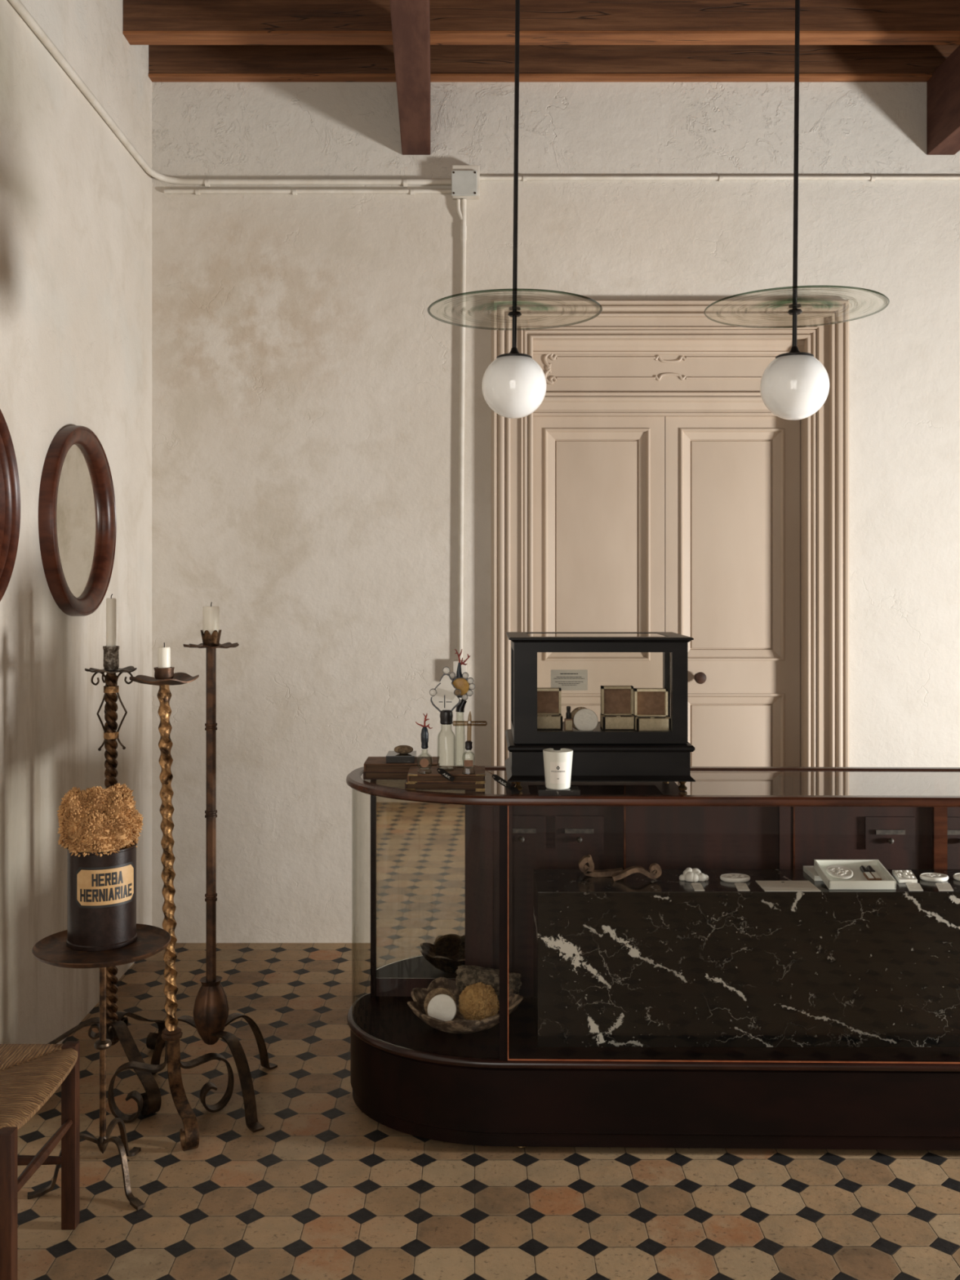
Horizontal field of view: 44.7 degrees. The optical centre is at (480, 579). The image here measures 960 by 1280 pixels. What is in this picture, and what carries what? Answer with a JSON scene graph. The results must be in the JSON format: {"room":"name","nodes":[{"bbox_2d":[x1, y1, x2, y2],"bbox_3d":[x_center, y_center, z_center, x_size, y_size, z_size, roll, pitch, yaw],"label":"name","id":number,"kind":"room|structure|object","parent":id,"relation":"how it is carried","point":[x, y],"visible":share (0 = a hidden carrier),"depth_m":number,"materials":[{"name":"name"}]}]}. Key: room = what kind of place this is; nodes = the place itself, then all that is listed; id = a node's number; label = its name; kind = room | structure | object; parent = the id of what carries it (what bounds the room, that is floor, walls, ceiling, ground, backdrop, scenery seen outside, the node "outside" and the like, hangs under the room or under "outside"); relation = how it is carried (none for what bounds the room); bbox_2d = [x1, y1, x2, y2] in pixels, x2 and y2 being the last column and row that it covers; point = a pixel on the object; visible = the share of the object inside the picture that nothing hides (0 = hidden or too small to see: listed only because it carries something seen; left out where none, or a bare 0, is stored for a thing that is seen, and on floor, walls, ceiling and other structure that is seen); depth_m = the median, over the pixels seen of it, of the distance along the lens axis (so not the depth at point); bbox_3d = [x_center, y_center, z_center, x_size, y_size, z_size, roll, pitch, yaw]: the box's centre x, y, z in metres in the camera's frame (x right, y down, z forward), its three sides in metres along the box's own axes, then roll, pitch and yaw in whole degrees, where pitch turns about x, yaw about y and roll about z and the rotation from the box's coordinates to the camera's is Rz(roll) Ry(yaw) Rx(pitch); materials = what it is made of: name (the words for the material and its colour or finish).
{"room":"shop interior","nodes":[
{"label":"shop interior","id":0,"kind":"room"},
{"bbox_2d":[0,0,151,1044],"bbox_3d":[-1.500,-0.410,2.095,0.200,3.920,6.390,0,0,0],"label":"wall","id":1,"kind":"structure","parent":0,"point":[76,204],"depth_m":3.93,"materials":[{"name":"paint"}]},
{"bbox_2d":[0,408,20,601],"bbox_3d":[-1.375,-0.210,3.110,0.050,0.666,0.666,0,0,0],"label":"round mirror","id":2,"kind":"object","parent":1,"relation":"attached to","point":[10,491],"visible":1,"depth_m":3.37,"materials":[{"name":"brown wood"}]},
{"bbox_2d":[38,425,116,616],"bbox_3d":[-1.377,-0.202,4.030,0.047,0.654,0.654,0,0,0],"label":"round mirror","id":3,"kind":"object","parent":1,"relation":"attached to","point":[77,522],"visible":1,"depth_m":4.01,"materials":[{"name":"brown wood"}]},
{"bbox_2d":[56,444,102,598],"bbox_3d":[-1.392,-0.202,4.030,0.008,0.538,0.538,0,0,0],"label":"mirror glass","id":4,"kind":"object","parent":3,"relation":"attached to","point":[79,497],"depth_m":4.06,"materials":[{"name":"silver metal"}]},
{"bbox_2d":[8,0,451,186],"bbox_3d":[-0.761,-1.706,3.797,1.278,0.067,2.394,0,0,0],"label":"conduit","id":5,"kind":"object","parent":1,"relation":"attached to","point":[17,5],"visible":1,"depth_m":4.96,"materials":[{"name":"metal"}]},
{"bbox_2d":[17,942,959,1279],"bbox_3d":[1.510,1.610,2.120,6.220,0.120,6.440,0,0,0],"label":"floor","id":6,"kind":"structure","parent":0,"point":[326,1190],"depth_m":2.96,"materials":[{"name":"tile"}]},
{"bbox_2d":[0,1040,79,1279],"bbox_3d":[-1.165,1.120,2.589,0.446,0.860,0.474,0,0,0],"label":"chair","id":7,"kind":"object","parent":6,"relation":"on","point":[30,1074],"visible":1,"depth_m":2.63,"materials":[{"name":"brown wood"}]},
{"bbox_2d":[27,923,171,1210],"bbox_3d":[-0.969,1.240,3.004,0.341,0.620,0.348,0,0,0],"label":"tray table","id":8,"kind":"object","parent":6,"relation":"on","point":[52,949],"visible":0.88,"depth_m":2.98,"materials":[{"name":"metal"}]},
{"bbox_2d":[66,840,137,951],"bbox_3d":[-0.986,0.817,3.050,0.176,0.250,0.176,0,0,0],"label":"tin","id":9,"kind":"object","parent":8,"relation":"on","point":[102,891],"visible":0.92,"depth_m":2.98,"materials":[{"name":"black metal"}]},
{"bbox_2d":[57,782,143,857],"bbox_3d":[-0.989,0.630,3.047,0.215,0.195,0.224,0,0,-22],"label":"dried herbs","id":10,"kind":"object","parent":9,"relation":"in","point":[96,819],"visible":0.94,"depth_m":2.99,"materials":[{"name":"brown plant"}]},
{"bbox_2d":[31,923,171,968],"bbox_3d":[-0.968,0.938,3.000,0.340,0.016,0.340,0,0,0],"label":"tray","id":11,"kind":"object","parent":8,"relation":"on","point":[52,949],"depth_m":2.96,"materials":[{"name":"metal"}]},
{"bbox_2d":[47,645,165,1115],"bbox_3d":[-1.211,0.876,3.583,0.478,1.344,0.576,0,0,-13],"label":"candle stand","id":12,"kind":"object","parent":6,"relation":"on","point":[117,1029],"visible":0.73,"depth_m":3.58,"materials":[{"name":"metal"}]},
{"bbox_2d":[106,593,115,646],"bbox_3d":[-1.136,0.125,3.600,0.030,0.164,0.030,0,0,0],"label":"candle","id":13,"kind":"object","parent":12,"relation":"on","point":[110,602],"visible":1,"depth_m":3.59,"materials":[{"name":"wax"}]},
{"bbox_2d":[102,645,119,670],"bbox_3d":[-1.136,0.240,3.600,0.049,0.073,0.049,0,0,0],"label":"socket","id":14,"kind":"object","parent":12,"relation":"attached to","point":[111,654],"depth_m":3.58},
{"bbox_2d":[107,666,234,1151],"bbox_3d":[-0.892,0.901,3.301,0.342,1.298,0.315,0,0,0],"label":"candle stand","id":15,"kind":"object","parent":6,"relation":"on","point":[163,677],"visible":0.98,"depth_m":3.35,"materials":[{"name":"metal"}]},
{"bbox_2d":[157,642,170,667],"bbox_3d":[-0.908,0.218,3.360,0.035,0.076,0.035,0,0,0],"label":"candle","id":16,"kind":"object","parent":15,"relation":"on","point":[163,652],"visible":0.98,"depth_m":3.35,"materials":[{"name":"wax"}]},
{"bbox_2d":[154,666,174,679],"bbox_3d":[-0.908,0.268,3.360,0.057,0.032,0.057,0,0,0],"label":"socket","id":17,"kind":"object","parent":15,"relation":"attached to","point":[159,673],"depth_m":3.34,"materials":[{"name":"metal"}]},
{"bbox_2d":[150,629,277,1133],"bbox_3d":[-0.835,0.850,3.507,0.453,1.399,0.463,0,0,0],"label":"candle stand","id":18,"kind":"object","parent":6,"relation":"on","point":[211,1017],"visible":0.97,"depth_m":3.52,"materials":[{"name":"metal"}]},
{"bbox_2d":[202,602,219,635],"bbox_3d":[-0.812,0.125,3.530,0.049,0.117,0.049,0,0,0],"label":"candle","id":19,"kind":"object","parent":18,"relation":"on","point":[211,615],"visible":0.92,"depth_m":3.51,"materials":[{"name":"wax"}]},
{"bbox_2d":[200,629,221,646],"bbox_3d":[-0.811,0.175,3.530,0.061,0.048,0.062,0,0,0],"label":"socket","id":20,"kind":"object","parent":18,"relation":"attached to","point":[213,640],"depth_m":3.51,"materials":[{"name":"brown metal"}]},
{"bbox_2d":[346,765,959,1150],"bbox_3d":[0.793,1.065,3.381,2.386,0.970,0.558,0,0,0],"label":"counter","id":21,"kind":"object","parent":6,"relation":"on","point":[452,870],"depth_m":3.26,"materials":[{"name":"brown wood"}]},
{"bbox_2d":[363,770,408,779],"bbox_3d":[-0.234,0.573,3.491,0.217,0.023,0.138,0,0,0],"label":"book","id":22,"kind":"object","parent":21,"relation":"on","point":[366,775],"visible":0.45,"depth_m":3.43,"materials":[{"name":"leather"}]},
{"bbox_2d":[364,756,439,771],"bbox_3d":[-0.232,0.550,3.489,0.217,0.023,0.138,0,0,0],"label":"book","id":23,"kind":"object","parent":22,"relation":"on","point":[371,763],"visible":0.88,"depth_m":3.42,"materials":[{"name":"leather"}]},
{"bbox_2d":[386,751,416,763],"bbox_3d":[-0.234,0.527,3.482,0.084,0.021,0.105,0,0,0],"label":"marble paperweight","id":24,"kind":"object","parent":23,"relation":"on","point":[392,757],"visible":0.97,"depth_m":3.43,"materials":[{"name":"black stone"}]},
{"bbox_2d":[394,745,413,754],"bbox_3d":[-0.227,0.504,3.475,0.058,0.026,0.046,0,0,0],"label":"stone","id":25,"kind":"object","parent":24,"relation":"on","point":[402,749],"visible":1,"depth_m":3.46,"materials":[{"name":"brown stone"}]},
{"bbox_2d":[404,777,484,790],"bbox_3d":[-0.098,0.575,3.332,0.223,0.021,0.154,0,0,0],"label":"book","id":26,"kind":"object","parent":21,"relation":"on","point":[420,785],"visible":0.58,"depth_m":3.26,"materials":[{"name":"leather"}]},
{"bbox_2d":[407,765,485,782],"bbox_3d":[-0.094,0.554,3.334,0.218,0.023,0.154,0,0,0],"label":"book","id":27,"kind":"object","parent":26,"relation":"on","point":[413,775],"visible":0.99,"depth_m":3.26,"materials":[{"name":"leather"}]},
{"bbox_2d":[415,713,432,773],"bbox_3d":[-0.157,0.459,3.283,0.049,0.169,0.045,0,0,0],"label":"perfume bottle","id":28,"kind":"object","parent":27,"relation":"on","point":[424,762],"visible":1,"depth_m":3.27,"materials":[{"name":"clear glass"}]},
{"bbox_2d":[429,666,461,768],"bbox_3d":[-0.098,0.395,3.334,0.084,0.295,0.052,0,0,-28],"label":"perfume bottle","id":29,"kind":"object","parent":27,"relation":"on","point":[444,698],"visible":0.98,"depth_m":3.33,"materials":[{"name":"clear glass"}]},
{"bbox_2d":[436,764,454,781],"bbox_3d":[-0.109,0.539,3.266,0.043,0.042,0.100,0,0,-25],"label":"tag","id":30,"kind":"object","parent":27,"relation":"on","point":[440,771],"visible":1,"depth_m":3.23,"materials":[{"name":"black"}]},
{"bbox_2d":[449,648,475,768],"bbox_3d":[-0.051,0.371,3.385,0.076,0.343,0.033,0,0,0],"label":"perfume bottle","id":31,"kind":"object","parent":27,"relation":"on","point":[461,682],"visible":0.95,"depth_m":3.38,"materials":[{"name":"clear glass"}]},
{"bbox_2d":[452,711,487,774],"bbox_3d":[-0.029,0.455,3.271,0.097,0.175,0.039,0,0,0],"label":"perfume bottle","id":32,"kind":"object","parent":27,"relation":"on","point":[468,746],"visible":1,"depth_m":3.27,"materials":[{"name":"clear glass"}]},
{"bbox_2d":[462,749,475,774],"bbox_3d":[-0.032,0.507,3.271,0.037,0.072,0.039,0,0,0],"label":"bottle","id":33,"kind":"object","parent":32,"relation":"on","point":[467,762],"depth_m":3.25,"materials":[{"name":"clear glass"}]},
{"bbox_2d":[407,977,523,1033],"bbox_3d":[-0.042,1.239,3.375,0.333,0.096,0.337,0,0,0],"label":"shell bowl","id":34,"kind":"object","parent":21,"relation":"on","point":[459,1024],"visible":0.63,"depth_m":3.33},
{"bbox_2d":[423,987,456,1021],"bbox_3d":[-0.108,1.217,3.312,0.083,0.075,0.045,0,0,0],"label":"disc","id":35,"kind":"object","parent":34,"relation":"in","point":[441,1006],"visible":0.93,"depth_m":3.31,"materials":[{"name":"white paint"}]},
{"bbox_2d":[458,982,499,1020],"bbox_3d":[-0.002,1.218,3.360,0.120,0.121,0.096,0,0,0],"label":"sea sponge","id":36,"kind":"object","parent":34,"relation":"in","point":[479,1001],"visible":0.86,"depth_m":3.33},
{"bbox_2d":[455,964,521,996],"bbox_3d":[0.025,1.194,3.475,0.200,0.095,0.089,0,0,0],"label":"rock","id":37,"kind":"object","parent":34,"relation":"in","point":[467,975],"visible":0.7,"depth_m":3.45,"materials":[{"name":"stone"}]},
{"bbox_2d":[473,764,511,787],"bbox_3d":[0.021,0.554,3.286,0.036,0.045,0.200,0,0,-32],"label":"tag","id":38,"kind":"object","parent":21,"relation":"on","point":[495,777],"visible":1,"depth_m":3.22,"materials":[{"name":"black paper"}]},
{"bbox_2d":[505,786,519,794],"bbox_3d":[0.092,0.579,3.188,0.032,0.020,0.068,0,0,-11],"label":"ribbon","id":39,"kind":"object","parent":21,"relation":"on","point":[514,790],"visible":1,"depth_m":3.20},
{"bbox_2d":[537,786,580,795],"bbox_3d":[0.214,0.576,3.181,0.112,0.018,0.066,0,0,0],"label":"coaster","id":40,"kind":"object","parent":21,"relation":"on","point":[541,790],"visible":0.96,"depth_m":3.15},
{"bbox_2d":[542,748,573,790],"bbox_3d":[0.212,0.515,3.182,0.082,0.103,0.082,0,0,0],"label":"candle","id":41,"kind":"object","parent":40,"relation":"on","point":[557,764],"visible":1,"depth_m":3.15,"materials":[{"name":"white ceramic"}]},
{"bbox_2d":[504,631,695,791],"bbox_3d":[0.335,0.372,3.395,0.517,0.426,0.356,0,0,0],"label":"display case","id":42,"kind":"object","parent":21,"relation":"on","point":[599,755],"visible":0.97,"depth_m":3.23,"materials":[{"name":"black wood"}]},
{"bbox_2d":[537,687,562,730],"bbox_3d":[0.186,0.374,3.386,0.101,0.116,0.082,0,0,0],"label":"box","id":43,"kind":"object","parent":42,"relation":"on","point":[549,717],"visible":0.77,"depth_m":3.40,"materials":[{"name":"beige cardboard"}]},
{"bbox_2d":[564,706,573,730],"bbox_3d":[0.253,0.396,3.334,0.022,0.072,0.023,0,0,0],"label":"spray bottle","id":44,"kind":"object","parent":42,"relation":"on","point":[568,722],"visible":0.89,"depth_m":3.32,"materials":[{"name":"beige glass"}]},
{"bbox_2d":[551,669,587,690],"bbox_3d":[0.270,0.303,3.540,0.112,0.063,0.003,0,0,0],"label":"card","id":45,"kind":"object","parent":42,"relation":"attached to","point":[566,679],"visible":0.99,"depth_m":3.54,"materials":[{"name":"white paper"}]},
{"bbox_2d":[571,706,598,730],"bbox_3d":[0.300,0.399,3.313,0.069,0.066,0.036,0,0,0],"label":"disc","id":46,"kind":"object","parent":42,"relation":"on","point":[585,719],"visible":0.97,"depth_m":3.31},
{"bbox_2d":[600,685,635,730],"bbox_3d":[0.398,0.370,3.376,0.094,0.122,0.082,0,0,0],"label":"box","id":47,"kind":"object","parent":42,"relation":"on","point":[616,713],"visible":0.98,"depth_m":3.40,"materials":[{"name":"beige cardboard"}]},
{"bbox_2d":[633,688,671,730],"bbox_3d":[0.491,0.372,3.341,0.097,0.118,0.082,0,0,0],"label":"box","id":48,"kind":"object","parent":42,"relation":"on","point":[650,704],"visible":0.94,"depth_m":3.37,"materials":[{"name":"beige cardboard"}]},
{"bbox_2d":[533,869,959,1047],"bbox_3d":[0.830,1.074,3.348,1.341,0.428,0.255,0,0,0],"label":"marble block","id":49,"kind":"object","parent":21,"relation":"on","point":[635,960],"visible":1,"depth_m":3.22,"materials":[{"name":"black stone"}]},
{"bbox_2d":[578,854,623,876],"bbox_3d":[0.352,0.831,3.395,0.130,0.058,0.032,0,0,0],"label":"scroll","id":50,"kind":"object","parent":49,"relation":"on","point":[588,870],"visible":0.94,"depth_m":3.38,"materials":[{"name":"brown wood"}]},
{"bbox_2d":[611,862,662,881],"bbox_3d":[0.448,0.837,3.345,0.140,0.046,0.026,0,0,0],"label":"scroll","id":51,"kind":"object","parent":49,"relation":"on","point":[655,871],"visible":1,"depth_m":3.33,"materials":[{"name":"brown wood"}]},
{"bbox_2d":[679,867,708,881],"bbox_3d":[0.614,0.843,3.349,0.080,0.033,0.052,0,0,-23],"label":"soap","id":52,"kind":"object","parent":49,"relation":"on","point":[690,874],"visible":1,"depth_m":3.34,"materials":[{"name":"white paint"}]},
{"bbox_2d":[691,880,704,890],"bbox_3d":[0.609,0.858,3.280,0.028,0.004,0.096,0,0,2],"label":"price tag","id":53,"kind":"object","parent":49,"relation":"on","point":[696,886],"visible":1,"depth_m":3.27,"materials":[{"name":"white paper"}]},
{"bbox_2d":[720,873,750,882],"bbox_3d":[0.730,0.854,3.347,0.085,0.013,0.060,0,0,0],"label":"soap","id":54,"kind":"object","parent":49,"relation":"on","point":[730,877],"visible":1,"depth_m":3.33,"materials":[{"name":"white paint"}]},
{"bbox_2d":[734,881,750,890],"bbox_3d":[0.734,0.858,3.280,0.033,0.004,0.097,0,0,5],"label":"price tag","id":55,"kind":"object","parent":49,"relation":"on","point":[740,886],"visible":1,"depth_m":3.27,"materials":[{"name":"white paper"}]},
{"bbox_2d":[755,880,821,891],"bbox_3d":[0.864,0.859,3.281,0.155,0.002,0.111,0,0,0],"label":"card","id":56,"kind":"object","parent":49,"relation":"on","point":[767,886],"visible":1,"depth_m":3.28,"materials":[{"name":"white paper"}]},
{"bbox_2d":[803,866,822,880],"bbox_3d":[1.038,0.852,3.396,0.165,0.015,0.118,0,0,0],"label":"lid","id":57,"kind":"object","parent":49,"relation":"on","point":[810,871],"visible":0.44,"depth_m":3.38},
{"bbox_2d":[813,859,896,889],"bbox_3d":[1.061,0.835,3.315,0.186,0.049,0.152,0,0,0],"label":"tray","id":58,"kind":"object","parent":49,"relation":"on","point":[858,882],"visible":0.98,"depth_m":3.30,"materials":[{"name":"white ceramic"}]},
{"bbox_2d":[826,864,853,879],"bbox_3d":[1.023,0.831,3.324,0.072,0.021,0.090,0,0,0],"label":"soap","id":59,"kind":"object","parent":58,"relation":"in","point":[840,872],"visible":1,"depth_m":3.31,"materials":[{"name":"white paint"}]},
{"bbox_2d":[859,865,875,880],"bbox_3d":[1.097,0.831,3.313,0.018,0.025,0.086,0,0,0],"label":"vial","id":60,"kind":"object","parent":58,"relation":"in","point":[867,874],"visible":0.94,"depth_m":3.30,"materials":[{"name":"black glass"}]},
{"bbox_2d":[866,865,881,880],"bbox_3d":[1.115,0.831,3.313,0.018,0.025,0.086,0,0,0],"label":"vial","id":61,"kind":"object","parent":58,"relation":"in","point":[870,869],"visible":0.94,"depth_m":3.30,"materials":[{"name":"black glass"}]},
{"bbox_2d":[892,870,917,883],"bbox_3d":[1.226,0.852,3.370,0.054,0.015,0.120,0,0,10],"label":"soap","id":62,"kind":"object","parent":49,"relation":"on","point":[902,876],"visible":1,"depth_m":3.34,"materials":[{"name":"white paint"}]},
{"bbox_2d":[905,881,923,890],"bbox_3d":[1.217,0.858,3.277,0.038,0.004,0.101,0,0,13],"label":"price tag","id":63,"kind":"object","parent":49,"relation":"on","point":[911,886],"visible":1,"depth_m":3.27,"materials":[{"name":"white paper"}]},
{"bbox_2d":[920,872,948,881],"bbox_3d":[1.303,0.854,3.355,0.080,0.013,0.060,0,0,0],"label":"soap","id":64,"kind":"object","parent":49,"relation":"on","point":[930,877],"visible":1,"depth_m":3.34,"materials":[{"name":"white paint"}]},
{"bbox_2d":[935,880,953,890],"bbox_3d":[1.301,0.858,3.277,0.039,0.004,0.102,0,0,14],"label":"price tag","id":65,"kind":"object","parent":49,"relation":"on","point":[941,886],"visible":1,"depth_m":3.27,"materials":[{"name":"white paper"}]},
{"bbox_2d":[953,872,959,880],"bbox_3d":[1.400,0.854,3.355,0.080,0.013,0.060,0,0,0],"label":"soap","id":66,"kind":"object","parent":49,"relation":"on","point":[956,876],"visible":1,"depth_m":3.35,"materials":[{"name":"white paint"}]},
{"bbox_2d":[151,81,959,942],"bbox_3d":[1.510,-0.410,5.140,6.220,3.920,0.300,0,0,0],"label":"wall","id":67,"kind":"structure","parent":0,"point":[305,385],"depth_m":4.99,"materials":[{"name":"paint"}]},
{"bbox_2d":[164,188,451,195],"bbox_3d":[-0.734,-1.652,4.986,1.223,0.026,0.038,0,0,0],"label":"conduit","id":68,"kind":"object","parent":67,"relation":"attached to","point":[197,191],"visible":1,"depth_m":4.97,"materials":[{"name":"paint"}]},
{"bbox_2d":[389,0,430,155],"bbox_3d":[-0.162,-1.976,2.045,0.122,0.327,5.898,0,0,-2],"label":"ceiling beam","id":69,"kind":"structure","parent":67,"relation":"attached to","point":[410,19],"depth_m":4.16,"materials":[{"name":"brown wood"}]},
{"bbox_2d":[122,0,959,44],"bbox_3d":[1.510,-2.255,4.628,5.820,0.230,0.098,0,0,0],"label":"cross beam","id":70,"kind":"structure","parent":69,"relation":"on","point":[145,22],"depth_m":4.58,"materials":[{"name":"brown wood"}]},
{"bbox_2d":[453,660,466,675],"bbox_3d":[-0.086,0.391,4.968,0.058,0.097,0.045,0,0,0],"label":"switch box","id":71,"kind":"object","parent":67,"relation":"attached to","point":[464,668],"visible":0.44,"depth_m":4.95,"materials":[{"name":"paint"}]},
{"bbox_2d":[456,199,466,660],"bbox_3d":[-0.079,-0.635,4.976,0.045,1.969,0.030,0,0,0],"label":"conduit","id":72,"kind":"object","parent":67,"relation":"attached to","point":[462,214],"visible":1,"depth_m":4.97,"materials":[{"name":"metal"}]},
{"bbox_2d":[451,164,479,199],"bbox_3d":[-0.060,-1.684,4.953,0.118,0.131,0.074,0,0,0],"label":"junction box","id":73,"kind":"object","parent":67,"relation":"attached to","point":[465,179],"visible":1,"depth_m":4.92,"materials":[{"name":"paint"}]},
{"bbox_2d":[148,44,959,81],"bbox_3d":[1.510,-2.203,4.961,5.820,0.155,0.058,0,0,0],"label":"ceiling beam","id":74,"kind":"structure","parent":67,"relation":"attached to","point":[166,63],"depth_m":4.94,"materials":[{"name":"brown wood"}]},
{"bbox_2d":[491,299,848,767],"bbox_3d":[0.807,0.180,5.027,1.519,2.741,0.170,0,0,0],"label":"door","id":75,"kind":"structure","parent":67,"relation":"in","point":[652,485],"depth_m":5.06,"materials":[{"name":"paint"}]},
{"bbox_2d":[480,175,959,181],"bbox_3d":[2.209,-1.710,4.980,4.422,0.025,0.025,0,0,0],"label":"conduit","id":76,"kind":"object","parent":67,"relation":"attached to","point":[720,178],"visible":0.97,"depth_m":4.97,"materials":[{"name":"metal"}]},
{"bbox_2d":[926,44,959,155],"bbox_3d":[2.075,-1.976,2.045,0.119,0.327,5.898,0,0,-2],"label":"ceiling beam","id":77,"kind":"structure","parent":67,"relation":"attached to","point":[943,88],"depth_m":4.83,"materials":[{"name":"brown wood"}]},
{"bbox_3d":[1.510,-2.430,2.095,6.220,0.120,6.390,0,0,0],"label":"ceiling","id":78,"kind":"structure","parent":0,"visible":0},
{"bbox_2d":[426,0,602,418],"bbox_3d":[0.095,-1.406,3.200,0.478,1.928,0.478,0,0,6],"label":"pendant lamp","id":79,"kind":"object","parent":78,"relation":"hanging from","point":[514,385],"visible":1,"depth_m":3.15,"materials":[{"name":"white glass"}]},
{"bbox_2d":[703,0,889,420],"bbox_3d":[0.830,-1.396,3.080,0.471,1.949,0.471,0,0,-32],"label":"pendant lamp","id":80,"kind":"object","parent":78,"relation":"hanging from","point":[794,385],"visible":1,"depth_m":3.03,"materials":[{"name":"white glass"}]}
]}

